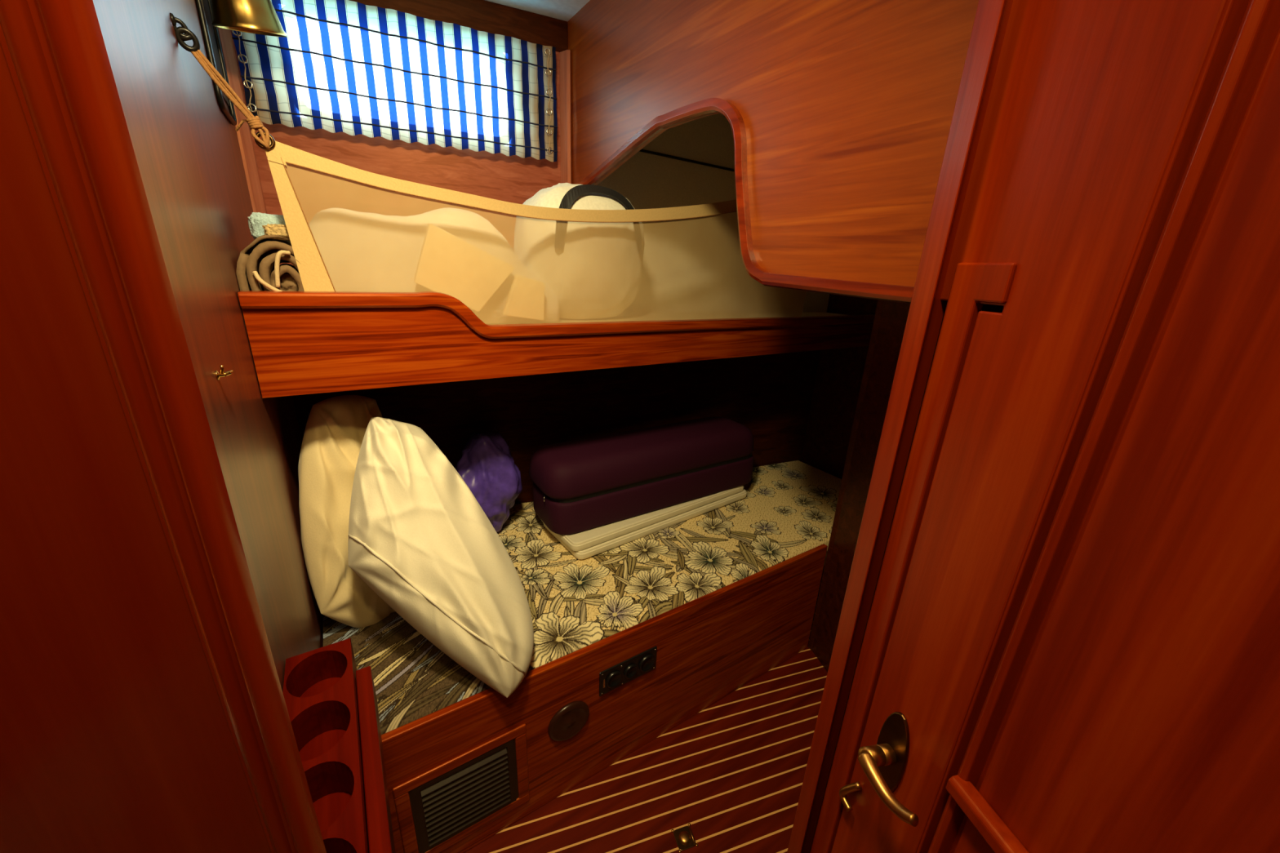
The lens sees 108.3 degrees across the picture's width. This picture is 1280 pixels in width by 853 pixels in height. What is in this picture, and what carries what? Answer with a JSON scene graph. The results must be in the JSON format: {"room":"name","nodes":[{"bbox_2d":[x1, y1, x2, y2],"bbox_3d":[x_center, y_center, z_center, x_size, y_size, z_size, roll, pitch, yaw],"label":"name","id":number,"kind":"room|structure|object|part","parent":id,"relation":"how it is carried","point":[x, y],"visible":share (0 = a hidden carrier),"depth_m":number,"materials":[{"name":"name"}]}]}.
{"room":"boat cabin","nodes":[
{"label":"boat cabin","id":0,"kind":"room"},
{"bbox_2d":[93,0,323,692],"bbox_3d":[-0.800,0.020,0.978,0.020,2.260,1.474,-10,22,-31],"label":"wall","id":1,"kind":"structure","parent":0,"point":[187,151],"depth_m":0.75,"materials":[{"name":"wood"}]},
{"bbox_2d":[0,0,326,852],"bbox_3d":[-0.922,0.278,0.209,1.303,2.260,0.063,-4,20,-17],"label":"door frame","id":2,"kind":"structure","parent":1,"relation":"attached to","point":[143,707],"depth_m":0.30,"materials":[{"name":"brown wood"}]},
{"bbox_2d":[195,0,236,125],"bbox_3d":[-1.005,-0.969,1.070,0.012,0.441,0.222,-10,22,-31],"label":"framed panel","id":3,"kind":"object","parent":1,"relation":"attached to","point":[211,35],"visible":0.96,"depth_m":1.10,"materials":[{"name":"metal"}]},
{"bbox_2d":[211,0,287,37],"bbox_3d":[-0.954,-1.050,1.107,0.155,0.207,0.144,-10,22,-31],"label":"reading lamp","id":4,"kind":"object","parent":3,"relation":"attached to","point":[251,16],"visible":1,"depth_m":1.08,"materials":[{"name":"gold metal"}]},
{"bbox_2d":[169,12,270,149],"bbox_3d":[-0.752,-0.609,0.831,0.039,0.175,0.111,14,22,31],"label":"rope lashing","id":5,"kind":"object","parent":1,"relation":"attached to","point":[183,33],"visible":1,"depth_m":0.82,"materials":[{"name":"fabric"}]},
{"bbox_3d":[-0.765,-0.668,0.761,0.006,0.018,0.018,-10,22,-31],"label":"eye plate","id":6,"kind":"part","parent":5,"relation":"part of","materials":[{"name":"metal"}]},
{"bbox_2d":[214,364,233,380],"bbox_3d":[-0.607,-0.080,0.675,0.013,0.021,0.025,12,21,26],"label":"coat hook","id":7,"kind":"object","parent":1,"relation":"attached to","point":[222,374],"visible":1,"depth_m":0.67,"materials":[{"name":"gold metal"}]},
{"bbox_2d":[282,638,395,852],"bbox_3d":[-0.441,0.508,0.669,0.120,0.110,0.442,-10,22,-31],"label":"ladder","id":8,"kind":"object","parent":1,"relation":"attached to","point":[331,704],"visible":0.73,"depth_m":0.69,"materials":[{"name":"brown wood"}]},
{"bbox_2d":[231,31,829,504],"bbox_3d":[-0.105,-0.296,1.990,2.380,2.260,0.036,-6,21,-23],"label":"wall","id":9,"kind":"structure","parent":0,"point":[771,395],"depth_m":1.86,"materials":[{"name":"brown wood"}]},
{"bbox_2d":[217,27,266,213],"bbox_3d":[-1.117,-0.734,1.328,0.035,0.913,0.032,-10,22,-31],"label":"trim","id":10,"kind":"structure","parent":9,"relation":"attached to","point":[244,135],"depth_m":1.29,"materials":[{"name":"brown wood"}]},
{"bbox_2d":[231,0,557,161],"bbox_3d":[-0.672,-1.034,1.384,0.858,0.330,0.026,-6,21,-23],"label":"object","id":11,"kind":"object","parent":9,"relation":"attached to","point":[352,68],"visible":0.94,"depth_m":1.37,"materials":[{"name":"blue fabric"}]},
{"bbox_3d":[-0.669,-1.052,1.374,0.857,0.004,0.015,-6,21,-23],"label":"cord","id":12,"kind":"part","parent":11,"relation":"part of","materials":[{"name":"black fabric"}]},
{"bbox_3d":[-0.673,-0.975,1.401,0.857,0.004,0.015,-6,21,-23],"label":"cord","id":13,"kind":"part","parent":11,"relation":"part of","materials":[{"name":"black fabric"}]},
{"bbox_3d":[-0.676,-0.907,1.423,0.857,0.004,0.015,-6,21,-23],"label":"cord","id":14,"kind":"part","parent":11,"relation":"part of","materials":[{"name":"black fabric"}]},
{"bbox_3d":[-0.666,-1.129,1.348,0.857,0.004,0.015,-6,21,-23],"label":"cord","id":15,"kind":"part","parent":11,"relation":"part of","materials":[{"name":"black fabric"}]},
{"bbox_2d":[350,0,567,51],"bbox_3d":[-0.678,-1.254,1.357,0.954,0.088,0.006,-6,21,-23],"label":"trim","id":16,"kind":"structure","parent":9,"relation":"attached to","point":[484,15],"depth_m":1.44,"materials":[{"name":"brown wood"}]},
{"bbox_2d":[237,290,875,398],"bbox_3d":[-0.024,-0.418,1.789,2.253,0.221,0.665,-10,22,-31],"label":"bunk","id":17,"kind":"object","parent":9,"relation":"attached to","point":[301,343],"visible":0.96,"depth_m":1.15,"materials":[{"name":"brown wood"}]},
{"bbox_2d":[254,131,805,324],"bbox_3d":[-0.040,-0.535,1.376,1.681,0.528,0.028,-10,22,-31],"label":"cloth","id":18,"kind":"object","parent":17,"relation":"attached to","point":[350,228],"visible":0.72,"depth_m":1.22,"materials":[{"name":"beige fabric"}]},
{"bbox_3d":[0.147,-0.376,1.526,2.253,0.116,0.041,-10,22,-31],"label":"rail","id":19,"kind":"part","parent":17,"relation":"part of","materials":[{"name":"brown wood"}]},
{"bbox_3d":[-0.042,-0.398,1.812,2.225,0.085,0.582,-10,22,-31],"label":"mattress","id":20,"kind":"object","parent":17,"relation":"on","visible":0},
{"bbox_2d":[235,235,304,291],"bbox_3d":[-0.796,-0.324,1.044,0.150,0.203,0.206,-10,22,-31],"label":"rolled blanket","id":21,"kind":"object","parent":20,"relation":"on","point":[259,268],"visible":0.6,"depth_m":0.96,"materials":[{"name":"fabric"}]},
{"bbox_2d":[248,212,290,243],"bbox_3d":[-0.824,-0.452,1.060,0.104,0.065,0.179,-10,22,-31],"label":"towel","id":22,"kind":"object","parent":21,"relation":"on","point":[255,220],"visible":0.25,"depth_m":0.98,"materials":[{"name":"white fabric"}]},
{"bbox_2d":[262,223,289,240],"bbox_3d":[-0.756,-0.412,0.982,0.069,0.034,0.056,-10,22,-31],"label":"cloth","id":23,"kind":"object","parent":21,"relation":"on","point":[269,229],"visible":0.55,"depth_m":0.96,"materials":[{"name":"beige fabric"}]},
{"bbox_2d":[523,182,634,209],"bbox_3d":[-0.193,-0.568,1.516,0.413,0.408,0.322,-10,22,-31],"label":"sack","id":24,"kind":"object","parent":20,"relation":"on","point":[561,195],"visible":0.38,"depth_m":1.35,"materials":[{"name":"white fabric"}]},
{"bbox_2d":[485,0,590,21],"bbox_3d":[0.221,-0.871,0.174,3.800,0.030,3.550,-10,22,-31],"label":"ceiling","id":25,"kind":"structure","parent":0,"point":[563,10],"depth_m":1.45,"materials":[{"name":"white paint"}]},
{"bbox_2d":[464,572,827,852],"bbox_3d":[0.124,1.294,0.917,3.800,0.030,3.550,-10,22,-31],"label":"floor","id":26,"kind":"structure","parent":0,"point":[733,771],"depth_m":1.42,"materials":[{"name":"brown wood"}]},
{"bbox_2d":[381,543,827,852],"bbox_3d":[0.178,0.721,1.772,2.253,0.503,0.421,-10,22,-31],"label":"bunk","id":27,"kind":"object","parent":26,"relation":"on","point":[463,772],"visible":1,"depth_m":1.33,"materials":[{"name":"brown wood"}]},
{"bbox_2d":[392,724,529,852],"bbox_3d":[-0.438,0.939,1.179,0.312,0.290,0.007,-10,22,-31],"label":"vent","id":28,"kind":"object","parent":27,"relation":"attached to","point":[442,804],"depth_m":1.16,"materials":[{"name":"brown metal"}]},
{"bbox_2d":[323,460,841,734],"bbox_3d":[0.016,0.445,1.943,2.229,0.132,0.956,-10,22,-31],"label":"mattress","id":29,"kind":"object","parent":27,"relation":"on","point":[788,509],"visible":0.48,"depth_m":1.57,"materials":[{"name":"fabric"}]},
{"bbox_2d":[297,395,395,628],"bbox_3d":[-0.793,0.288,1.298,0.194,0.730,0.314,9,20,18],"label":"pillow","id":30,"kind":"object","parent":29,"relation":"on","point":[335,428],"visible":0.61,"depth_m":1.19,"materials":[{"name":"beige fabric"}]},
{"bbox_2d":[347,417,533,697],"bbox_3d":[-0.508,0.301,1.175,0.561,0.601,0.311,12,21,25],"label":"pillow","id":31,"kind":"object","parent":29,"relation":"on","point":[420,538],"visible":1,"depth_m":1.09,"materials":[{"name":"white fabric"}]},
{"bbox_2d":[455,431,522,532],"bbox_3d":[-0.574,0.207,1.725,0.253,0.406,0.223,-10,22,-31],"label":"sleeping bag","id":32,"kind":"object","parent":29,"relation":"on","point":[486,465],"visible":0.72,"depth_m":1.64,"materials":[{"name":"purple fabric"}]},
{"bbox_2d":[542,488,746,559],"bbox_3d":[0.055,0.344,1.988,0.900,0.033,0.300,-12,23,-36],"label":"plastic tray","id":33,"kind":"object","parent":29,"relation":"on","point":[587,553],"visible":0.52,"depth_m":1.80,"materials":[{"name":"beige plastic"}]},
{"bbox_2d":[541,484,743,551],"bbox_3d":[0.043,0.314,1.975,0.900,0.033,0.288,-12,23,-36],"label":"plastic tray","id":34,"kind":"object","parent":33,"relation":"on","point":[581,540],"visible":0.36,"depth_m":1.77,"materials":[{"name":"beige plastic"}]},
{"bbox_2d":[528,416,754,534],"bbox_3d":[0.049,0.164,1.952,1.016,0.270,0.288,-10,22,-31],"label":"suitcase","id":35,"kind":"object","parent":34,"relation":"on","point":[580,485],"visible":1,"depth_m":1.78,"materials":[{"name":"fabric"}]},
{"bbox_2d":[605,671,622,688],"bbox_3d":[-0.074,0.736,1.343,0.052,0.052,0.008,-10,22,-31],"label":"socket","id":36,"kind":"object","parent":27,"relation":"attached to","point":[614,679],"depth_m":1.34,"materials":[{"name":"black plastic"}]},
{"bbox_3d":[-0.033,0.726,1.377,0.198,0.087,0.006,-10,22,-31],"label":"plate","id":37,"kind":"part","parent":27,"relation":"part of","materials":[{"name":"black plastic"}]},
{"bbox_2d":[624,664,637,678],"bbox_3d":[-0.026,0.728,1.373,0.044,0.044,0.008,-10,22,-31],"label":"socket","id":38,"kind":"object","parent":27,"relation":"attached to","point":[630,670],"depth_m":1.37,"materials":[{"name":"black plastic"}]},
{"bbox_2d":[639,654,655,672],"bbox_3d":[0.022,0.720,1.403,0.056,0.056,0.008,-10,22,-31],"label":"socket","id":39,"kind":"object","parent":27,"relation":"attached to","point":[646,662],"depth_m":1.40,"materials":[{"name":"black plastic"}]},
{"bbox_2d":[671,823,697,852],"bbox_3d":[0.125,1.145,1.290,0.059,0.010,0.059,-4,20,-18],"label":"floor latch","id":40,"kind":"object","parent":26,"relation":"on","point":[684,837],"depth_m":1.29,"materials":[{"name":"gold metal"}]},
{"bbox_3d":[0.125,1.149,1.291,0.059,0.002,0.059,-10,22,-31],"label":"plate","id":41,"kind":"part","parent":40,"relation":"part of","materials":[{"name":"gold metal"}]},
{"bbox_2d":[786,0,1013,852],"bbox_3d":[0.283,0.197,0.603,0.019,2.260,0.086,13,21,27],"label":"doorpost","id":42,"kind":"structure","parent":26,"relation":"on","point":[988,14],"depth_m":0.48,"materials":[{"name":"brown wood"}]},
{"bbox_2d":[809,0,1279,852],"bbox_3d":[0.398,0.411,-0.006,0.085,2.260,1.345,-1,19,-11],"label":"door","id":43,"kind":"structure","parent":42,"relation":"attached to","point":[1071,642],"depth_m":0.34,"materials":[{"name":"brown wood"}]},
{"bbox_3d":[0.279,0.488,0.617,0.016,0.049,0.025,-10,22,-31],"label":"lever","id":44,"kind":"part","parent":43,"relation":"part of","materials":[{"name":"brown metal"}]},
{"bbox_3d":[0.263,0.389,0.496,0.019,0.022,0.075,-2,19,-13],"label":"lever","id":45,"kind":"part","parent":43,"relation":"part of","materials":[{"name":"brown metal"}]},
{"bbox_3d":[0.395,0.489,0.098,0.018,0.021,0.800,-1,19,-11],"label":"rail","id":46,"kind":"part","parent":43,"relation":"part of","materials":[{"name":"brown wood"}]},
{"bbox_3d":[0.452,0.446,-0.101,0.018,2.260,1.126,-1,19,-11],"label":"panel","id":47,"kind":"part","parent":43,"relation":"part of","materials":[{"name":"brown wood"}]},
{"bbox_2d":[567,0,978,286],"bbox_3d":[0.145,-0.750,1.090,0.020,0.797,1.464,-10,22,-31],"label":"wall","id":48,"kind":"structure","parent":0,"point":[846,108],"depth_m":0.86,"materials":[{"name":"wood"}]},
{"bbox_2d":[559,49,571,183],"bbox_3d":[-0.267,-0.820,1.688,0.028,0.913,0.042,-10,22,-31],"label":"trim","id":49,"kind":"structure","parent":48,"relation":"attached to","point":[565,55],"depth_m":1.59,"materials":[{"name":"brown wood"}]},
{"bbox_2d":[578,97,914,303],"bbox_3d":[0.119,-0.564,1.151,0.025,0.412,1.480,-10,22,-31],"label":"trim","id":50,"kind":"structure","parent":48,"relation":"attached to","point":[889,292],"depth_m":0.99,"materials":[{"name":"brown wood"}]},
{"bbox_2d":[801,293,878,479],"bbox_3d":[1.087,-0.331,2.248,0.030,2.260,0.830,-10,22,-31],"label":"wall","id":51,"kind":"structure","parent":0,"point":[840,371],"depth_m":2.39,"materials":[{"name":"brown wood"}]},
{"bbox_2d":[808,299,884,650],"bbox_3d":[1.047,-0.167,1.764,0.650,2.260,0.033,-10,22,-31],"label":"wall","id":52,"kind":"structure","parent":0,"point":[880,303],"depth_m":1.69,"materials":[{"name":"brown wood"}]},
{"bbox_2d":[812,300,910,672],"bbox_3d":[1.407,0.231,0.650,0.260,2.260,2.373,-10,22,-31],"label":"wall","id":53,"kind":"structure","parent":0,"point":[894,315],"depth_m":1.62,"materials":[{"name":"brown wood"}]}
]}

